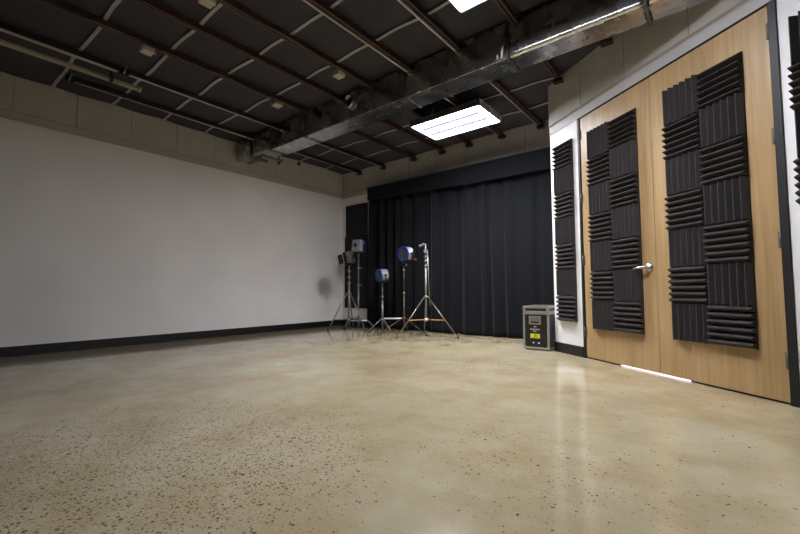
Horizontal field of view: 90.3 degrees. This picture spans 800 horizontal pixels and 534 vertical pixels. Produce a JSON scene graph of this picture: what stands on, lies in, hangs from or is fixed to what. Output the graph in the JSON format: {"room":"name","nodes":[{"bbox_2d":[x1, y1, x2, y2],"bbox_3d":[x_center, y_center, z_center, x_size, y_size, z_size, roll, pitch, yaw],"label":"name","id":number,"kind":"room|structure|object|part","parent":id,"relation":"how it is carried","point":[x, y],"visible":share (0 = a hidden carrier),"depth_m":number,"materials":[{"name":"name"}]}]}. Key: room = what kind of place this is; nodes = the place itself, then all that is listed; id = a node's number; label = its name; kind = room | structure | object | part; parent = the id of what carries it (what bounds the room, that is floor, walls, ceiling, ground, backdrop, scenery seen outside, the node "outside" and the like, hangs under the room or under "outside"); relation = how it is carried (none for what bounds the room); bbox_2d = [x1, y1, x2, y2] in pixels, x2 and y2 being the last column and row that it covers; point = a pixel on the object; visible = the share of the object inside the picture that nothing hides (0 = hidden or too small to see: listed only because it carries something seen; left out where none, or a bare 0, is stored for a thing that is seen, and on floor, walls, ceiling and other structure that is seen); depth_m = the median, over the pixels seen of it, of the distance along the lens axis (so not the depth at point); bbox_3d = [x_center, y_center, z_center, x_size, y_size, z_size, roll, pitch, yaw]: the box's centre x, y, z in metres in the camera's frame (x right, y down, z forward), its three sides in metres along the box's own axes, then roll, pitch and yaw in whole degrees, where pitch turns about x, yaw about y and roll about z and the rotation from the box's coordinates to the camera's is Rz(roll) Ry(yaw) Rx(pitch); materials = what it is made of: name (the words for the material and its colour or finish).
{"room":"studio","nodes":[
{"label":"studio","id":0,"kind":"room"},
{"bbox_2d":[0,71,342,346],"bbox_3d":[-4.003,-0.627,4.616,0.164,3.200,9.221,-3,-4,39],"label":"wall","id":1,"kind":"structure","parent":0,"point":[99,239],"depth_m":5.25,"materials":[{"name":"white paint"}]},
{"bbox_2d":[0,320,342,357],"bbox_3d":[-3.938,0.913,4.479,0.012,0.107,8.921,-3,-4,39],"label":"baseboard","id":2,"kind":"structure","parent":1,"relation":"attached to","point":[11,351],"depth_m":5.21,"materials":[{"name":"black rubber"}]},
{"bbox_2d":[0,108,342,198],"bbox_3d":[-3.945,-1.626,4.625,0.022,0.095,8.921,-3,-4,39],"label":"trim","id":3,"kind":"structure","parent":1,"relation":"attached to","point":[4,113],"depth_m":5.30,"materials":[{"name":"grey paint"}]},
{"bbox_2d":[0,0,599,173],"bbox_3d":[-0.591,-2.316,1.933,8.972,0.162,9.271,-3,-4,39],"label":"ceiling","id":4,"kind":"structure","parent":0,"point":[414,42],"depth_m":4.02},
{"bbox_2d":[0,39,141,92],"bbox_3d":[-4.362,-2.086,2.452,0.068,0.150,4.875,-3,-4,39],"label":"tube","id":5,"kind":"object","parent":4,"relation":"hanging from","point":[110,79],"visible":0.96,"depth_m":3.87,"materials":[{"name":"beige"}]},
{"bbox_2d":[51,0,121,87],"bbox_3d":[-0.830,-2.230,2.050,8.077,0.022,0.062,-3,-4,39],"label":"batten","id":6,"kind":"object","parent":4,"relation":"attached to","point":[115,4],"visible":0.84,"depth_m":3.70,"materials":[{"name":"grey metal"}]},
{"bbox_2d":[110,3,222,105],"bbox_3d":[-0.479,-2.206,2.486,8.077,0.022,0.062,-3,-4,39],"label":"batten","id":7,"kind":"object","parent":4,"relation":"attached to","point":[219,5],"visible":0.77,"depth_m":3.80,"materials":[{"name":"grey metal"}]},
{"bbox_2d":[0,21,385,169],"bbox_3d":[-3.069,-2.051,3.937,0.102,0.085,8.871,-3,-4,39],"label":"rail","id":8,"kind":"object","parent":4,"relation":"attached to","point":[9,29],"visible":0.98,"depth_m":4.23,"materials":[{"name":"beige"}]},
{"bbox_2d":[116,65,128,78],"bbox_3d":[-2.886,-2.048,4.149,0.138,0.099,0.090,-3,-4,39],"label":"coupling","id":9,"kind":"object","parent":8,"relation":"attached to","point":[121,74],"visible":1,"depth_m":4.14,"materials":[{"name":"grey metal"}]},
{"bbox_3d":[-2.901,-2.008,4.159,0.100,0.021,0.090,-3,-4,39],"label":"plate","id":10,"kind":"part","parent":9,"relation":"part of","materials":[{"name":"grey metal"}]},
{"bbox_2d":[38,0,416,161],"bbox_3d":[-2.514,-2.089,3.494,0.100,0.103,8.871,-3,-4,39],"label":"rail","id":11,"kind":"object","parent":4,"relation":"attached to","point":[176,54],"visible":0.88,"depth_m":3.98,"materials":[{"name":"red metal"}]},
{"bbox_2d":[139,44,155,56],"bbox_3d":[-2.370,-2.036,3.750,0.100,0.043,0.125,-3,-4,39],"label":"junction box","id":12,"kind":"object","parent":11,"relation":"attached to","point":[144,49],"visible":1,"depth_m":3.72,"materials":[{"name":"beige"}]},
{"bbox_2d":[43,0,303,113],"bbox_3d":[-2.313,-2.044,3.708,0.039,0.043,3.500,-3,-4,39],"label":"cable","id":13,"kind":"object","parent":11,"relation":"attached to","point":[43,0],"visible":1,"depth_m":3.74,"materials":[{"name":"black metal"}]},
{"bbox_2d":[271,101,282,108],"bbox_3d":[-1.488,-1.975,4.848,0.100,0.043,0.125,-3,-4,39],"label":"junction box","id":14,"kind":"object","parent":11,"relation":"attached to","point":[276,104],"visible":1,"depth_m":4.82,"materials":[{"name":"beige metal"}]},
{"bbox_2d":[161,0,342,120],"bbox_3d":[-0.267,-2.174,3.045,7.706,0.022,0.062,-3,-4,39],"label":"batten","id":15,"kind":"object","parent":4,"relation":"attached to","point":[337,2],"visible":0.78,"depth_m":3.91,"materials":[{"name":"grey metal"}]},
{"bbox_2d":[133,0,445,154],"bbox_3d":[-2.062,-2.112,3.131,0.100,0.103,8.871,-3,-4,39],"label":"rail","id":16,"kind":"object","parent":4,"relation":"attached to","point":[154,5],"visible":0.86,"depth_m":3.90,"materials":[{"name":"red metal"}]},
{"bbox_2d":[203,1,448,132],"bbox_3d":[-0.207,-2.133,3.740,6.928,0.022,0.062,-3,-4,39],"label":"batten","id":17,"kind":"object","parent":4,"relation":"attached to","point":[446,2],"visible":0.79,"depth_m":4.00,"materials":[{"name":"grey metal"}]},
{"bbox_2d":[332,69,344,79],"bbox_3d":[-0.636,-2.018,4.184,0.100,0.043,0.125,-3,-4,39],"label":"junction box","id":18,"kind":"object","parent":4,"relation":"attached to","point":[337,74],"visible":1,"depth_m":4.15,"materials":[{"name":"beige metal"}]},
{"bbox_2d":[216,0,472,147],"bbox_3d":[-1.672,-2.132,2.819,0.100,0.103,8.871,-3,-4,39],"label":"rail","id":19,"kind":"object","parent":4,"relation":"attached to","point":[236,6],"visible":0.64,"depth_m":3.74,"materials":[{"name":"red metal"}]},
{"bbox_2d":[198,0,216,8],"bbox_3d":[-1.497,-2.077,3.114,0.100,0.043,0.125,-3,-4,39],"label":"junction box","id":20,"kind":"object","parent":19,"relation":"attached to","point":[209,4],"visible":1,"depth_m":3.10,"materials":[{"name":"beige"}]},
{"bbox_2d":[220,0,364,85],"bbox_3d":[-1.471,-2.087,3.033,0.039,0.043,3.500,-3,-4,39],"label":"cable","id":21,"kind":"object","parent":19,"relation":"attached to","point":[220,0],"visible":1,"depth_m":3.56,"materials":[{"name":"brown metal"}]},
{"bbox_2d":[302,0,505,138],"bbox_3d":[-1.244,-2.154,2.475,0.100,0.103,8.871,-3,-4,39],"label":"rail","id":22,"kind":"object","parent":4,"relation":"attached to","point":[320,6],"visible":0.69,"depth_m":3.64,"materials":[{"name":"red metal"}]},
{"bbox_2d":[300,74,562,160],"bbox_3d":[-0.032,-2.014,5.788,4.631,0.021,0.061,-3,-4,39],"label":"batten","id":23,"kind":"object","parent":4,"relation":"attached to","point":[561,74],"visible":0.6,"depth_m":4.92,"materials":[{"name":"grey metal"}]},
{"bbox_2d":[65,74,361,175],"bbox_3d":[-2.187,-1.932,6.021,0.100,0.085,4.511,-3,-4,39],"label":"rail","id":24,"kind":"object","parent":23,"relation":"attached to","point":[77,80],"visible":0.85,"depth_m":5.15,"materials":[{"name":"beige"}]},
{"bbox_2d":[62,72,74,85],"bbox_3d":[-3.562,-2.037,4.281,0.138,0.099,0.090,-3,-4,39],"label":"coupling","id":25,"kind":"object","parent":24,"relation":"attached to","point":[69,81],"visible":1,"depth_m":4.26,"materials":[{"name":"grey metal"}]},
{"bbox_3d":[-3.577,-1.997,4.291,0.100,0.021,0.090,-3,-4,39],"label":"plate","id":26,"kind":"part","parent":25,"relation":"part of","materials":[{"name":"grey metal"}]},
{"bbox_2d":[324,102,547,168],"bbox_3d":[0.241,-1.985,6.300,4.416,0.022,0.060,-3,-4,39],"label":"batten","id":27,"kind":"object","parent":4,"relation":"attached to","point":[546,102],"visible":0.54,"depth_m":6.37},
{"bbox_2d":[410,93,501,140],"bbox_3d":[0.689,-1.928,4.980,0.986,0.300,0.596,-3,-4,39],"label":"ceiling lamp","id":28,"kind":"object","parent":4,"relation":"hanging from","point":[474,114],"visible":1,"depth_m":4.88,"materials":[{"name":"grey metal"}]},
{"bbox_2d":[413,105,498,138],"bbox_3d":[0.689,-1.793,4.972,0.949,0.006,0.564,-3,-4,39],"label":"diffuser","id":29,"kind":"object","parent":28,"relation":"attached to","point":[465,118],"depth_m":4.91,"materials":[{"name":"white plastic"}]},
{"bbox_3d":[1.071,-1.844,4.668,0.004,0.064,0.582,-3,-4,39],"label":"plate","id":30,"kind":"part","parent":28,"relation":"part of","materials":[{"name":"beige"}]},
{"bbox_2d":[447,0,487,13],"bbox_3d":[0.666,-2.107,2.529,1.024,0.230,0.636,-3,-4,39],"label":"ceiling lamp","id":31,"kind":"object","parent":4,"relation":"hanging from","point":[461,6],"visible":1,"depth_m":2.98,"materials":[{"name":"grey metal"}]},
{"bbox_2d":[451,0,482,10],"bbox_3d":[0.666,-2.007,2.523,0.987,0.006,0.604,-3,-4,39],"label":"diffuser","id":32,"kind":"object","parent":31,"relation":"attached to","point":[460,5],"depth_m":2.98,"materials":[{"name":"white plastic"}]},
{"bbox_2d":[397,0,545,129],"bbox_3d":[-0.791,-2.177,2.113,0.100,0.103,8.871,-3,-4,39],"label":"rail","id":33,"kind":"object","parent":4,"relation":"attached to","point":[412,6],"visible":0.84,"depth_m":3.66,"materials":[{"name":"red metal"}]},
{"bbox_2d":[236,0,709,164],"bbox_3d":[0.023,-1.907,4.396,6.501,0.355,0.410,-3,-4,39],"label":"air duct","id":34,"kind":"object","parent":4,"relation":"hanging from","point":[559,27],"visible":0.92,"depth_m":3.74,"materials":[{"name":"metal"}]},
{"bbox_2d":[493,0,563,84],"bbox_3d":[-0.691,-2.224,1.329,0.100,0.103,7.773,-3,-4,39],"label":"rail","id":35,"kind":"object","parent":4,"relation":"attached to","point":[503,6],"visible":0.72,"depth_m":3.40,"materials":[{"name":"red metal"}]},
{"bbox_2d":[600,36,612,47],"bbox_3d":[-0.385,-2.255,0.817,0.100,0.103,7.356,-3,-4,39],"label":"rail","id":36,"kind":"object","parent":4,"relation":"attached to","point":[608,41],"visible":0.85,"depth_m":3.63,"materials":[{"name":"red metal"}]},
{"bbox_2d":[0,325,799,533],"bbox_3d":[0.818,0.783,0.661,12.612,0.120,9.321,-3,-4,39],"label":"floor","id":37,"kind":"structure","parent":0,"point":[359,431],"depth_m":1.79,"materials":[{"name":"concrete"}]},
{"bbox_2d":[327,268,365,330],"bbox_3d":[-0.835,0.564,6.890,0.605,1.098,0.672,-3,-4,39],"label":"stand","id":38,"kind":"object","parent":37,"relation":"on","point":[348,319],"visible":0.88,"depth_m":6.92,"materials":[{"name":"metal"}]},
{"bbox_3d":[-1.073,0.765,6.854,0.355,0.639,0.020,1,-4,-25],"label":"leg","id":39,"kind":"part","parent":38,"relation":"part of","materials":[{"name":"metal"}]},
{"bbox_2d":[337,251,355,267],"bbox_3d":[-0.928,-0.127,7.004,0.278,0.291,0.255,-1,-4,20],"label":"lamp","id":40,"kind":"object","parent":38,"relation":"on","point":[349,258],"visible":1,"depth_m":6.93,"materials":[{"name":"metal"}]},
{"bbox_3d":[-1.035,-0.135,6.935,0.127,0.181,0.006,-1,-4,20],"label":"barn door","id":41,"kind":"part","parent":40,"relation":"part of","materials":[{"name":"black metal"}]},
{"bbox_3d":[-0.726,0.762,6.824,0.354,0.639,0.042,-3,-4,39],"label":"leg","id":42,"kind":"part","parent":38,"relation":"part of","materials":[{"name":"metal"}]},
{"bbox_2d":[343,256,374,328],"bbox_3d":[-0.737,0.452,7.188,0.463,1.319,0.363,-3,-4,39],"label":"stand","id":43,"kind":"object","parent":37,"relation":"on","point":[358,267],"visible":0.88,"depth_m":7.28,"materials":[{"name":"metal"}]},
{"bbox_2d":[351,239,365,255],"bbox_3d":[-0.770,-0.352,7.349,0.280,0.301,0.219,-2,-4,31],"label":"lamp","id":44,"kind":"object","parent":43,"relation":"on","point":[358,246],"visible":0.99,"depth_m":7.29,"materials":[{"name":"silver metal"}]},
{"bbox_2d":[368,286,391,332],"bbox_3d":[-0.250,0.708,6.672,0.408,0.779,0.445,-3,-4,39],"label":"stand","id":45,"kind":"object","parent":37,"relation":"on","point":[382,296],"visible":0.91,"depth_m":6.66,"materials":[{"name":"metal"}]},
{"bbox_2d":[375,269,388,285],"bbox_3d":[-0.294,0.175,6.724,0.186,0.288,0.267,2,-4,-30],"label":"lamp","id":46,"kind":"object","parent":45,"relation":"on","point":[381,275],"visible":1,"depth_m":6.66,"materials":[{"name":"blue metal"}]},
{"bbox_2d":[377,266,427,335],"bbox_3d":[0.142,0.524,6.180,0.680,1.086,0.780,-3,-4,39],"label":"stand","id":47,"kind":"object","parent":37,"relation":"on","point":[403,317],"visible":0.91,"depth_m":6.23,"materials":[{"name":"brushed aluminium"},{"name":"polished steel"},{"name":"black plastic"}]},
{"bbox_2d":[398,246,416,265],"bbox_3d":[0.125,-0.172,6.267,0.168,0.310,0.361,3,-5,-43],"label":"lamp","id":48,"kind":"object","parent":47,"relation":"on","point":[405,254],"visible":1,"depth_m":6.22,"materials":[{"name":"blue metal"}]},
{"bbox_2d":[396,243,458,338],"bbox_3d":[0.435,0.339,5.873,0.838,1.418,0.888,-3,-4,39],"label":"stand","id":49,"kind":"object","parent":37,"relation":"on","point":[425,319],"visible":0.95,"depth_m":5.93,"materials":[{"name":"metal"}]},
{"bbox_3d":[0.163,0.724,5.805,0.186,0.589,0.454,-3,-4,39],"label":"leg","id":50,"kind":"part","parent":49,"relation":"part of","materials":[{"name":"metal"}]},
{"bbox_3d":[0.428,0.171,5.939,0.046,0.823,0.016,0,-3,0],"label":"hanging rod","id":51,"kind":"part","parent":49,"relation":"part of","materials":[{"name":"metal"}]},
{"bbox_3d":[0.618,0.722,5.805,0.487,0.589,0.016,-2,-4,30],"label":"leg","id":52,"kind":"part","parent":49,"relation":"part of","materials":[{"name":"metal"}]},
{"bbox_2d":[523,305,555,350],"bbox_3d":[1.686,0.708,4.720,0.298,0.499,0.476,-3,-4,37],"label":"flight case","id":53,"kind":"object","parent":37,"relation":"on","point":[538,320],"visible":0.83,"depth_m":4.54,"materials":[{"name":"black plastic"}]},
{"bbox_3d":[1.542,0.610,4.550,0.136,0.096,0.008,-3,-4,37],"label":"handle dish","id":54,"kind":"part","parent":53,"relation":"part of","materials":[{"name":"silver metal"}]},
{"bbox_3d":[1.543,0.610,4.552,0.108,0.072,0.004,-3,-4,37],"label":"dish","id":55,"kind":"part","parent":53,"relation":"part of","materials":[{"name":"metal"}]},
{"bbox_3d":[1.687,0.488,4.736,0.288,0.051,0.453,-3,-4,37],"label":"lid","id":56,"kind":"part","parent":53,"relation":"part of","materials":[{"name":"grey metal"}]},
{"bbox_2d":[343,119,549,319],"bbox_3d":[1.581,-0.573,5.939,6.912,3.200,0.164,-3,-4,39],"label":"wall","id":57,"kind":"structure","parent":0,"point":[522,139],"depth_m":6.63,"materials":[{"name":"white paint"}]},
{"bbox_2d":[343,189,366,198],"bbox_3d":[1.536,-1.573,5.929,6.889,0.095,0.022,-3,-4,39],"label":"trim","id":58,"kind":"structure","parent":57,"relation":"attached to","point":[364,191],"depth_m":7.87,"materials":[{"name":"grey paint"}]},
{"bbox_2d":[345,234,367,308],"bbox_3d":[-0.856,0.087,7.761,0.630,1.425,0.019,-3,-4,39],"label":"board","id":59,"kind":"object","parent":57,"relation":"attached to","point":[363,257],"visible":0.67,"depth_m":7.71,"materials":[{"name":"black fabric"}]},
{"bbox_2d":[346,203,367,235],"bbox_3d":[-0.853,-0.929,7.809,0.585,0.600,0.029,-3,-4,39],"label":"board","id":60,"kind":"object","parent":57,"relation":"attached to","point":[356,215],"visible":1,"depth_m":7.78,"materials":[{"name":"black fabric"}]},
{"bbox_2d":[343,320,430,331],"bbox_3d":[0.590,1.016,6.553,4.450,0.107,0.012,-3,-4,39],"label":"baseboard","id":61,"kind":"structure","parent":57,"relation":"attached to","point":[355,323],"depth_m":7.64,"materials":[{"name":"black rubber"}]},
{"bbox_2d":[367,147,550,200],"bbox_3d":[0.824,-1.408,6.350,3.738,0.338,0.202,-3,-4,39],"label":"valance","id":62,"kind":"object","parent":57,"relation":"attached to","point":[539,159],"visible":0.92,"depth_m":6.04,"materials":[{"name":"black fabric"}]},
{"bbox_2d":[367,169,554,337],"bbox_3d":[0.811,-0.184,6.305,3.802,2.468,0.145,-3,-4,39],"label":"stage curtain","id":63,"kind":"object","parent":57,"relation":"hanging from","point":[489,244],"visible":0.79,"depth_m":6.11,"materials":[{"name":"black fabric"}]},
{"bbox_2d":[548,0,799,375],"bbox_3d":[2.455,-0.805,2.056,0.154,3.200,5.200,1,-3,-15],"label":"wall","id":64,"kind":"structure","parent":0,"point":[630,49],"depth_m":3.47,"materials":[{"name":"white paint"}]},
{"bbox_2d":[552,138,572,170],"bbox_3d":[1.772,-1.219,4.349,0.052,0.276,0.284,1,-3,-15],"label":"tile","id":65,"kind":"structure","parent":64,"relation":"attached to","point":[563,153],"depth_m":4.32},
{"bbox_2d":[553,164,573,195],"bbox_3d":[1.773,-0.942,4.331,0.052,0.276,0.284,1,-3,-15],"label":"tile","id":66,"kind":"structure","parent":64,"relation":"attached to","point":[563,177],"depth_m":4.29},
{"bbox_2d":[553,190,574,219],"bbox_3d":[1.774,-0.665,4.315,0.052,0.276,0.284,1,-3,-15],"label":"tile","id":67,"kind":"structure","parent":64,"relation":"attached to","point":[564,206],"depth_m":4.28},
{"bbox_2d":[554,242,575,269],"bbox_3d":[1.777,-0.111,4.283,0.052,0.276,0.284,1,-3,-15],"label":"tile","id":68,"kind":"structure","parent":64,"relation":"attached to","point":[566,253],"depth_m":4.25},
{"bbox_2d":[555,216,575,244],"bbox_3d":[1.776,-0.388,4.299,0.052,0.276,0.284,1,-3,-15],"label":"tile","id":69,"kind":"structure","parent":64,"relation":"attached to","point":[565,227],"depth_m":4.26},
{"bbox_2d":[556,269,576,294],"bbox_3d":[1.778,0.166,4.266,0.052,0.276,0.284,1,-3,-15],"label":"tile","id":70,"kind":"structure","parent":64,"relation":"attached to","point":[566,279],"depth_m":4.23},
{"bbox_2d":[556,295,577,321],"bbox_3d":[1.779,0.443,4.250,0.052,0.276,0.284,1,-3,-15],"label":"tile","id":71,"kind":"structure","parent":64,"relation":"attached to","point":[567,309],"depth_m":4.22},
{"bbox_2d":[554,341,583,357],"bbox_3d":[1.797,0.875,4.243,0.012,0.107,0.468,1,-3,-15],"label":"baseboard","id":72,"kind":"structure","parent":64,"relation":"attached to","point":[570,349],"depth_m":4.22,"materials":[{"name":"black rubber"}]},
{"bbox_2d":[578,78,660,372],"bbox_3d":[1.959,-0.335,3.657,0.115,2.451,0.853,1,-3,-15],"label":"door","id":73,"kind":"structure","parent":64,"relation":"in","point":[641,351],"depth_m":3.40,"materials":[{"name":"brown wood"}]},
{"bbox_2d":[586,122,609,159],"bbox_3d":[1.909,-1.212,3.836,0.052,0.276,0.284,1,-3,-15],"label":"tile","id":74,"kind":"structure","parent":73,"relation":"attached to","point":[597,140],"depth_m":3.81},
{"bbox_2d":[586,152,610,186],"bbox_3d":[1.910,-0.934,3.819,0.052,0.276,0.284,1,-3,-15],"label":"tile","id":75,"kind":"structure","parent":73,"relation":"attached to","point":[599,167],"depth_m":3.81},
{"bbox_2d":[587,210,613,242],"bbox_3d":[1.912,-0.381,3.788,0.052,0.276,0.284,1,-3,-15],"label":"tile","id":76,"kind":"structure","parent":73,"relation":"attached to","point":[601,223],"depth_m":3.77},
{"bbox_2d":[588,180,612,214],"bbox_3d":[1.911,-0.658,3.803,0.052,0.276,0.284,1,-3,-15],"label":"tile","id":77,"kind":"structure","parent":73,"relation":"attached to","point":[599,200],"depth_m":3.77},
{"bbox_2d":[589,270,613,299],"bbox_3d":[1.915,0.174,3.755,0.052,0.276,0.284,1,-3,-15],"label":"tile","id":78,"kind":"structure","parent":73,"relation":"attached to","point":[602,282],"depth_m":3.75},
{"bbox_2d":[590,240,614,270],"bbox_3d":[1.913,-0.104,3.772,0.052,0.276,0.284,1,-3,-15],"label":"tile","id":79,"kind":"structure","parent":73,"relation":"attached to","point":[600,252],"depth_m":3.74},
{"bbox_2d":[592,300,616,330],"bbox_3d":[1.916,0.450,3.738,0.052,0.276,0.284,1,-3,-15],"label":"tile","id":80,"kind":"structure","parent":73,"relation":"attached to","point":[602,310],"depth_m":3.71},
{"bbox_2d":[606,108,636,148],"bbox_3d":[1.981,-1.228,3.560,0.052,0.276,0.284,1,-3,-15],"label":"tile","id":81,"kind":"structure","parent":73,"relation":"attached to","point":[622,129],"depth_m":3.53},
{"bbox_2d":[609,139,638,179],"bbox_3d":[1.982,-0.952,3.543,0.052,0.276,0.284,1,-3,-15],"label":"tile","id":82,"kind":"structure","parent":73,"relation":"attached to","point":[623,158],"depth_m":3.51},
{"bbox_2d":[609,171,639,208],"bbox_3d":[1.983,-0.674,3.527,0.052,0.276,0.284,1,-3,-15],"label":"tile","id":83,"kind":"structure","parent":73,"relation":"attached to","point":[625,191],"depth_m":3.50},
{"bbox_2d":[611,203,640,239],"bbox_3d":[1.985,-0.397,3.510,0.052,0.276,0.284,1,-3,-15],"label":"tile","id":84,"kind":"structure","parent":73,"relation":"attached to","point":[626,220],"depth_m":3.47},
{"bbox_2d":[611,236,642,269],"bbox_3d":[1.986,-0.120,3.494,0.052,0.276,0.284,1,-3,-15],"label":"tile","id":85,"kind":"structure","parent":73,"relation":"attached to","point":[627,252],"depth_m":3.47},
{"bbox_2d":[613,269,643,300],"bbox_3d":[1.987,0.157,3.479,0.052,0.276,0.284,1,-3,-15],"label":"tile","id":86,"kind":"structure","parent":73,"relation":"attached to","point":[628,283],"depth_m":3.44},
{"bbox_2d":[613,301,644,333],"bbox_3d":[1.988,0.433,3.462,0.052,0.276,0.284,1,-3,-15],"label":"tile","id":87,"kind":"structure","parent":73,"relation":"attached to","point":[629,318],"depth_m":3.43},
{"bbox_3d":[2.034,0.002,3.283,0.062,0.072,0.072,1,-3,-15],"label":"handle","id":88,"kind":"part","parent":73,"relation":"part of","materials":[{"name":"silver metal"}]},
{"bbox_2d":[548,0,770,134],"bbox_3d":[2.387,-1.712,2.092,0.006,0.088,5.200,1,-3,-15],"label":"trim","id":89,"kind":"structure","parent":64,"relation":"attached to","point":[749,6],"depth_m":3.12,"materials":[{"name":"grey paint"}]},
{"bbox_2d":[577,0,799,407],"bbox_3d":[2.134,-0.366,3.238,0.132,2.464,1.787,1,-3,-15],"label":"trim","id":90,"kind":"structure","parent":64,"relation":"attached to","point":[784,217],"depth_m":2.39,"materials":[{"name":"black paint"}]},
{"bbox_2d":[649,6,790,404],"bbox_3d":[2.212,-0.385,2.824,0.061,2.451,0.884,1,-3,-13],"label":"door","id":91,"kind":"structure","parent":64,"relation":"in","point":[763,373],"depth_m":2.56,"materials":[{"name":"brown wood"}]},
{"bbox_2d":[662,74,699,126],"bbox_3d":[2.122,-1.256,3.018,0.052,0.276,0.284,1,-3,-15],"label":"tile","id":92,"kind":"structure","parent":91,"relation":"attached to","point":[679,102],"depth_m":2.99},
{"bbox_2d":[661,112,701,159],"bbox_3d":[2.123,-0.979,3.001,0.052,0.276,0.284,1,-3,-15],"label":"tile","id":93,"kind":"structure","parent":91,"relation":"attached to","point":[682,136],"depth_m":2.98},
{"bbox_2d":[665,149,703,195],"bbox_3d":[2.124,-0.702,2.985,0.052,0.276,0.284,1,-3,-15],"label":"tile","id":94,"kind":"structure","parent":91,"relation":"attached to","point":[683,174],"depth_m":2.96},
{"bbox_2d":[664,188,705,230],"bbox_3d":[2.125,-0.424,2.969,0.052,0.276,0.284,1,-3,-15],"label":"tile","id":95,"kind":"structure","parent":91,"relation":"attached to","point":[685,210],"depth_m":2.95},
{"bbox_2d":[667,265,708,303],"bbox_3d":[2.128,0.129,2.936,0.052,0.276,0.284,1,-3,-15],"label":"tile","id":96,"kind":"structure","parent":91,"relation":"attached to","point":[689,283],"depth_m":2.92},
{"bbox_2d":[668,226,707,266],"bbox_3d":[2.127,-0.148,2.952,0.052,0.276,0.284,1,-3,-15],"label":"tile","id":97,"kind":"structure","parent":91,"relation":"attached to","point":[686,245],"depth_m":2.92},
{"bbox_2d":[671,303,711,343],"bbox_3d":[2.129,0.406,2.920,0.052,0.276,0.284,1,-3,-15],"label":"tile","id":98,"kind":"structure","parent":91,"relation":"attached to","point":[689,323],"depth_m":2.89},
{"bbox_2d":[695,51,744,109],"bbox_3d":[2.194,-1.273,2.740,0.052,0.276,0.284,1,-3,-15],"label":"tile","id":99,"kind":"structure","parent":91,"relation":"attached to","point":[724,79],"depth_m":2.71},
{"bbox_2d":[699,92,746,148],"bbox_3d":[2.195,-0.995,2.725,0.052,0.276,0.284,1,-3,-15],"label":"tile","id":100,"kind":"structure","parent":91,"relation":"attached to","point":[725,120],"depth_m":2.69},
{"bbox_2d":[698,134,748,185],"bbox_3d":[2.196,-0.719,2.708,0.052,0.276,0.284,1,-3,-15],"label":"tile","id":101,"kind":"structure","parent":91,"relation":"attached to","point":[726,160],"depth_m":2.68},
{"bbox_2d":[703,176,751,225],"bbox_3d":[2.197,-0.441,2.691,0.052,0.276,0.284,1,-3,-15],"label":"tile","id":102,"kind":"structure","parent":91,"relation":"attached to","point":[728,200],"depth_m":2.66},
{"bbox_2d":[702,219,753,263],"bbox_3d":[2.199,-0.164,2.675,0.052,0.276,0.284,1,-3,-15],"label":"tile","id":103,"kind":"structure","parent":91,"relation":"attached to","point":[728,242],"depth_m":2.65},
{"bbox_2d":[707,262,756,304],"bbox_3d":[2.200,0.113,2.659,0.052,0.276,0.284,1,-3,-15],"label":"tile","id":104,"kind":"structure","parent":91,"relation":"attached to","point":[728,283],"depth_m":2.62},
{"bbox_2d":[706,304,758,349],"bbox_3d":[2.201,0.390,2.644,0.052,0.276,0.284,1,-3,-15],"label":"tile","id":105,"kind":"structure","parent":91,"relation":"attached to","point":[730,325],"depth_m":2.62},
{"bbox_2d":[787,62,799,110],"bbox_3d":[2.330,-1.057,2.193,0.052,0.276,0.284,1,-3,-15],"label":"tile","id":106,"kind":"structure","parent":64,"relation":"attached to","point":[794,69],"depth_m":2.31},
{"bbox_2d":[788,11,799,65],"bbox_3d":[2.328,-1.333,2.210,0.052,0.276,0.284,1,-3,-15],"label":"tile","id":107,"kind":"structure","parent":64,"relation":"attached to","point":[793,21],"depth_m":2.31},
{"bbox_2d":[793,158,799,204],"bbox_3d":[2.332,-0.502,2.161,0.052,0.276,0.285,1,-3,-15],"label":"tile","id":108,"kind":"structure","parent":64,"relation":"attached to","point":[796,161],"depth_m":2.28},
{"bbox_2d":[794,108,799,157],"bbox_3d":[2.331,-0.779,2.176,0.052,0.276,0.284,1,-3,-15],"label":"tile","id":109,"kind":"structure","parent":64,"relation":"attached to","point":[796,111],"depth_m":2.28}
]}

